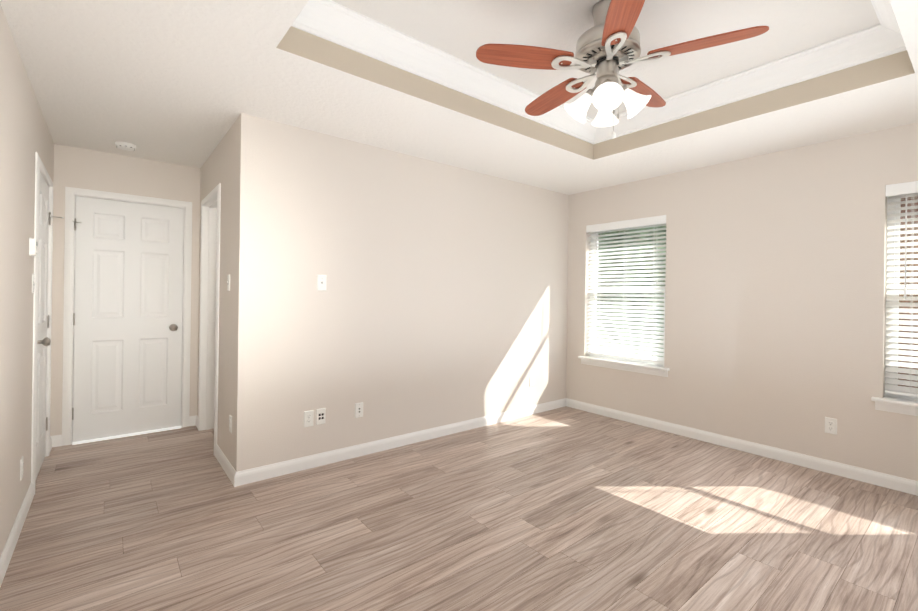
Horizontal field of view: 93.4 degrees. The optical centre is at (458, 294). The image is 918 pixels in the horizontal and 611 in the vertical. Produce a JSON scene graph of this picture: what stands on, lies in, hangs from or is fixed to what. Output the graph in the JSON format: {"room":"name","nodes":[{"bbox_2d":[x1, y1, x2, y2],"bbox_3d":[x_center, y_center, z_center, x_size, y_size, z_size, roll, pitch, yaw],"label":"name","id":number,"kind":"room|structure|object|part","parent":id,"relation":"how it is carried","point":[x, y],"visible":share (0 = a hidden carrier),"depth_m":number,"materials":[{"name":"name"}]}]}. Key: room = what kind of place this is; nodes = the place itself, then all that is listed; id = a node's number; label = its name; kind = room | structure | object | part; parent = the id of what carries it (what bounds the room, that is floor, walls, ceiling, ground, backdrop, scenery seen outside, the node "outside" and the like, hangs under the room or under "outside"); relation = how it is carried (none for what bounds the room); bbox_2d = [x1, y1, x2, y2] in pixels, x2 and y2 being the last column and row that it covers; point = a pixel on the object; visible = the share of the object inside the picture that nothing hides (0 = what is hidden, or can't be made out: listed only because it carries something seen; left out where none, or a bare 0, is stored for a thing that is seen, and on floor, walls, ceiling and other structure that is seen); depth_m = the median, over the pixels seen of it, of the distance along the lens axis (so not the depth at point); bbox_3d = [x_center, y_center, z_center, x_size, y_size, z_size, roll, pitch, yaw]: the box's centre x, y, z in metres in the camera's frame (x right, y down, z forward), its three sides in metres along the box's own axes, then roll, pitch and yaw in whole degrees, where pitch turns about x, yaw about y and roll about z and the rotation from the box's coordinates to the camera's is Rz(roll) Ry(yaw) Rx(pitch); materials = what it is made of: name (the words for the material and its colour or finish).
{"room":"empty bedroom","nodes":[
{"label":"empty bedroom","id":0,"kind":"room"},
{"bbox_2d":[0,4,53,555],"bbox_3d":[-1.609,0.028,1.321,0.120,2.436,5.660,1,0,-39],"label":"wall","id":1,"kind":"structure","parent":0,"point":[25,135],"depth_m":2.14,"materials":[{"name":"beige paint"}]},
{"bbox_2d":[0,482,33,586],"bbox_3d":[-1.245,1.206,0.957,0.014,0.090,4.318,1,0,-39],"label":"baseboard","id":2,"kind":"structure","parent":1,"relation":"attached to","point":[6,555],"depth_m":2.14,"materials":[{"name":"white wood"}]},
{"bbox_2d":[20,456,23,480],"bbox_3d":[-2.356,0.937,2.334,0.008,0.115,0.070,1,0,-39],"label":"electrical outlet","id":3,"kind":"object","parent":1,"relation":"attached to","point":[21,467],"visible":1,"depth_m":2.31,"materials":[{"name":"white plastic"}]},
{"bbox_2d":[29,238,37,256],"bbox_3d":[-2.483,-0.275,2.528,0.028,0.100,0.124,1,0,-39],"label":"thermostat","id":4,"kind":"object","parent":1,"relation":"attached to","point":[33,247],"visible":1,"depth_m":2.48,"materials":[{"name":"white plastic"}]},
{"bbox_2d":[32,274,35,292],"bbox_3d":[-2.556,-0.065,2.606,0.016,0.115,0.070,1,0,-39],"label":"light switch","id":5,"kind":"object","parent":1,"relation":"attached to","point":[33,280],"visible":1,"depth_m":2.59,"materials":[{"name":"white plastic"}]},
{"bbox_2d":[31,152,52,494],"bbox_3d":[-2.917,0.179,2.941,0.154,2.102,0.886,1,0,-39],"label":"door frame","id":6,"kind":"structure","parent":1,"relation":"attached to","point":[40,167],"depth_m":2.67,"materials":[{"name":"white wood"}]},
{"bbox_2d":[36,173,63,477],"bbox_3d":[-2.861,0.207,2.999,0.119,2.024,0.774,1,0,-39],"label":"door","id":7,"kind":"structure","parent":1,"relation":"in","point":[44,340],"depth_m":3.05,"materials":[{"name":"painted wood"},{"name":"brushed nickel"}]},
{"bbox_3d":[-2.861,0.204,3.020,0.075,1.655,0.733,1,0,-39],"label":"knob","id":8,"kind":"part","parent":7,"relation":"part of","materials":[{"name":"silver metal"}]},
{"bbox_2d":[50,144,199,435],"bbox_3d":[-2.267,0.021,4.350,2.658,2.436,0.120,1,0,-39],"label":"wall","id":9,"kind":"structure","parent":0,"point":[77,167],"depth_m":3.68,"materials":[{"name":"beige paint"}]},
{"bbox_2d":[62,187,191,445],"bbox_3d":[-2.904,0.180,3.837,0.884,2.102,0.154,1,0,-39],"label":"door frame","id":10,"kind":"structure","parent":9,"relation":"attached to","point":[71,193],"depth_m":3.57,"materials":[{"name":"white wood"}]},
{"bbox_2d":[72,196,183,444],"bbox_3d":[-2.870,0.213,3.780,0.772,2.036,0.146,1,0,-39],"label":"end door","id":11,"kind":"structure","parent":9,"relation":"in","point":[127,324],"depth_m":3.77,"materials":[{"name":"painted wood"},{"name":"brushed nickel"}]},
{"bbox_2d":[197,119,236,464],"bbox_3d":[-1.946,0.025,3.552,0.120,2.436,1.524,1,0,-39],"label":"wall","id":12,"kind":"structure","parent":0,"point":[218,166],"depth_m":3.15,"materials":[{"name":"beige paint"}]},
{"bbox_2d":[198,183,220,455],"bbox_3d":[-2.064,0.191,3.696,0.154,2.102,0.839,1,0,-39],"label":"door frame","id":13,"kind":"structure","parent":12,"relation":"attached to","point":[209,312],"depth_m":3.95,"materials":[{"name":"white wood"}]},
{"bbox_2d":[215,445,234,475],"bbox_3d":[-1.665,1.202,3.077,0.014,0.090,0.643,1,0,-39],"label":"baseboard","id":14,"kind":"structure","parent":12,"relation":"attached to","point":[224,462],"depth_m":3.09,"materials":[{"name":"white wood"}]},
{"bbox_2d":[227,275,229,290],"bbox_3d":[-1.636,-0.083,3.061,0.016,0.115,0.070,1,0,-39],"label":"light switch","id":15,"kind":"object","parent":12,"relation":"attached to","point":[228,282],"visible":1,"depth_m":3.06,"materials":[{"name":"white plastic"}]},
{"bbox_2d":[229,415,231,432],"bbox_3d":[-1.569,0.888,2.968,0.008,0.115,0.070,1,0,-39],"label":"outlet","id":16,"kind":"object","parent":12,"relation":"attached to","point":[230,423],"visible":1,"depth_m":2.96,"materials":[{"name":"white plastic"}]},
{"bbox_2d":[232,113,568,471],"bbox_3d":[-0.069,0.050,4.010,3.618,2.436,0.120,1,0,-39],"label":"wall","id":17,"kind":"structure","parent":0,"point":[441,300],"depth_m":3.47,"materials":[{"name":"beige paint"}]},
{"bbox_2d":[304,410,313,426],"bbox_3d":[-1.082,0.896,3.119,0.070,0.115,0.008,1,0,-39],"label":"duplex electrical outlet","id":18,"kind":"object","parent":17,"relation":"attached to","point":[308,418],"visible":1,"depth_m":3.12,"materials":[{"name":"white plastic"}]},
{"bbox_2d":[316,408,325,424],"bbox_3d":[-1.013,0.895,3.177,0.070,0.115,0.006,1,0,-39],"label":"outlet","id":19,"kind":"object","parent":17,"relation":"attached to","point":[320,415],"visible":1,"depth_m":3.17,"materials":[{"name":"white plastic"}]},
{"bbox_2d":[317,275,325,290],"bbox_3d":[-1.002,-0.086,3.169,0.070,0.115,0.016,1,0,-39],"label":"light switch","id":20,"kind":"object","parent":17,"relation":"attached to","point":[321,282],"visible":1,"depth_m":3.17,"materials":[{"name":"white plastic"}]},
{"bbox_2d":[355,402,362,417],"bbox_3d":[-0.776,0.901,3.368,0.070,0.115,0.006,1,0,-39],"label":"outlet","id":21,"kind":"object","parent":17,"relation":"attached to","point":[358,410],"visible":1,"depth_m":3.36,"materials":[{"name":"white plastic"}]},
{"bbox_2d":[228,398,567,486],"bbox_3d":[-0.124,1.223,3.892,3.436,0.090,0.014,1,0,-39],"label":"baseboard","id":22,"kind":"structure","parent":17,"relation":"attached to","point":[256,474],"depth_m":3.45,"materials":[{"name":"white wood"}]},
{"bbox_2d":[0,406,917,610],"bbox_3d":[0.108,1.310,2.720,4.936,0.080,6.020,1,0,-39],"label":"floor","id":23,"kind":"structure","parent":0,"point":[565,508],"depth_m":2.33,"materials":[{"name":"brown wood"}]},
{"bbox_2d":[0,0,917,194],"bbox_3d":[0.214,-1.357,2.778,4.756,0.384,5.660,1,0,-39],"label":"ceiling","id":24,"kind":"structure","parent":0,"point":[185,82],"depth_m":2.52,"materials":[{"name":"white paint"}]},
{"bbox_2d":[115,142,135,150],"bbox_3d":[-2.673,-1.184,3.470,0.136,0.038,0.136,1,0,-39],"label":"smoke detector","id":25,"kind":"object","parent":24,"relation":"attached to","point":[126,146],"visible":1,"depth_m":3.44,"materials":[{"name":"white plastic"}]},
{"bbox_2d":[298,0,330,19],"bbox_3d":[-0.227,-1.369,1.362,0.115,0.133,1.650,1,0,-39],"label":"crown molding","id":26,"kind":"structure","parent":24,"relation":"attached to","point":[313,9],"depth_m":2.11,"materials":[{"name":"white paint"}]},
{"bbox_2d":[291,0,602,143],"bbox_3d":[0.176,-1.363,2.840,2.600,0.133,0.115,1,0,-39],"label":"crown molding","id":27,"kind":"structure","parent":24,"relation":"attached to","point":[337,23],"depth_m":2.56,"materials":[{"name":"white"}]},
{"bbox_2d":[476,0,768,138],"bbox_3d":[0.753,-1.088,2.185,1.232,0.668,1.255,1,0,-39],"label":"ceiling fan","id":28,"kind":"object","parent":24,"relation":"hanging from","point":[608,48],"visible":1,"depth_m":2.08,"materials":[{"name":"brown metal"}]},
{"bbox_3d":[0.731,-0.939,2.145,0.366,0.143,0.366,1,0,-39],"label":"lamp shade","id":29,"kind":"part","parent":28,"relation":"part of","materials":[{"name":"white glass"}]},
{"bbox_2d":[583,45,633,71],"bbox_3d":[0.734,-1.152,2.145,0.252,0.024,0.252,1,0,-39],"label":"vent","id":30,"kind":"object","parent":28,"relation":"attached to","point":[620,55],"depth_m":2.10,"materials":[{"name":"silver metal"}]},
{"bbox_3d":[0.765,-0.936,2.109,0.060,0.308,0.019,1,0,-39],"label":"cord","id":31,"kind":"part","parent":28,"relation":"part of","materials":[{"name":"silver metal"}]},
{"bbox_2d":[599,30,886,141],"bbox_3d":[1.706,-1.342,2.921,0.115,0.133,1.650,1,0,-39],"label":"crown molding","id":32,"kind":"structure","parent":24,"relation":"attached to","point":[850,50],"depth_m":2.72,"materials":[{"name":"white paint"}]},
{"bbox_2d":[863,0,906,55],"bbox_3d":[1.296,-1.349,1.451,2.600,0.133,0.115,1,0,-39],"label":"crown molding","id":33,"kind":"structure","parent":24,"relation":"attached to","point":[886,36],"depth_m":2.25,"materials":[{"name":"white paint"}]},
{"bbox_2d":[566,123,917,480],"bbox_3d":[2.537,0.085,3.533,0.160,2.436,3.896,1,0,-39],"label":"wall","id":34,"kind":"structure","parent":0,"point":[775,304],"depth_m":3.45,"materials":[{"name":"beige paint"}]},
{"bbox_2d":[578,356,669,376],"bbox_3d":[1.692,0.735,4.479,0.145,0.086,0.990,1,0,-39],"label":"trim","id":35,"kind":"structure","parent":34,"relation":"attached to","point":[650,369],"depth_m":4.41,"materials":[{"name":"white wood"}]},
{"bbox_2d":[590,223,665,365],"bbox_3d":[1.783,-0.023,4.545,0.065,1.477,0.890,1,0,-39],"label":"window","id":36,"kind":"structure","parent":34,"relation":"in","point":[633,360],"depth_m":4.63,"materials":[{"name":"white plastic"}]},
{"bbox_2d":[586,215,665,362],"bbox_3d":[1.716,-0.052,4.490,0.076,1.420,0.888,1,0,-39],"label":"window blind","id":37,"kind":"object","parent":36,"relation":"attached to","point":[633,224],"visible":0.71,"depth_m":4.46,"materials":[{"name":"white plastic"}]},
{"bbox_2d":[568,399,917,495],"bbox_3d":[2.407,1.256,3.536,0.014,0.090,3.746,1,0,-39],"label":"baseboard","id":38,"kind":"structure","parent":34,"relation":"attached to","point":[897,483],"depth_m":3.46,"materials":[{"name":"white wood"}]},
{"bbox_2d":[825,417,836,434],"bbox_3d":[2.717,0.960,3.162,0.008,0.115,0.070,1,0,-39],"label":"duplex electrical outlet","id":39,"kind":"object","parent":34,"relation":"attached to","point":[830,425],"visible":1,"depth_m":3.16,"materials":[{"name":"white plastic"}]},
{"bbox_2d":[871,396,917,415],"bbox_3d":[3.189,0.754,2.622,0.145,0.086,0.990,1,0,-39],"label":"trim","id":40,"kind":"structure","parent":34,"relation":"attached to","point":[898,405],"depth_m":2.89,"materials":[{"name":"white wood"}]},
{"bbox_2d":[885,193,917,400],"bbox_3d":[3.281,-0.004,2.689,0.065,1.477,0.890,1,0,-39],"label":"window","id":41,"kind":"structure","parent":34,"relation":"in","point":[896,283],"depth_m":2.99,"materials":[{"name":"white plastic"}]},
{"bbox_2d":[885,181,917,396],"bbox_3d":[3.213,-0.033,2.634,0.076,1.420,0.888,1,0,-39],"label":"window blind","id":42,"kind":"object","parent":41,"relation":"attached to","point":[902,189],"visible":0.94,"depth_m":2.92,"materials":[{"name":"white plastic"}]},
{"bbox_3d":[3.279,-0.016,2.687,0.028,1.335,0.770,1,0,-39],"label":"glass","id":43,"kind":"part","parent":41,"relation":"part of","materials":[{"name":"clear glass"}]},
{"label":"outside","id":44,"kind":"structure","parent":0,"visible":0},
{"bbox_3d":[15.723,1.785,15.766,35.722,0.100,55.000,1,0,-39],"label":"ground","id":45,"kind":"structure","parent":44,"visible":0},
{"bbox_2d":[596,226,665,356],"bbox_3d":[3.428,-0.335,9.120,2.937,4.515,5.293,1,0,-39],"label":"hedge","id":46,"kind":"object","parent":45,"relation":"on","point":[631,281],"depth_m":7.66,"materials":[{"name":"green plant"}]},
{"bbox_2d":[898,227,917,387],"bbox_3d":[4.660,0.505,2.496,0.108,2.150,4.250,1,0,-39],"label":"fence","id":47,"kind":"object","parent":45,"relation":"on","point":[903,259],"depth_m":3.58,"materials":[{"name":"brown wood"}]},
{"bbox_2d":[900,196,917,374],"bbox_3d":[10.118,-0.622,3.899,6.200,4.550,12.400,1,0,-39],"label":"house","id":48,"kind":"structure","parent":45,"relation":"on","point":[913,210],"depth_m":5.30,"materials":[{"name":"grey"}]}
]}

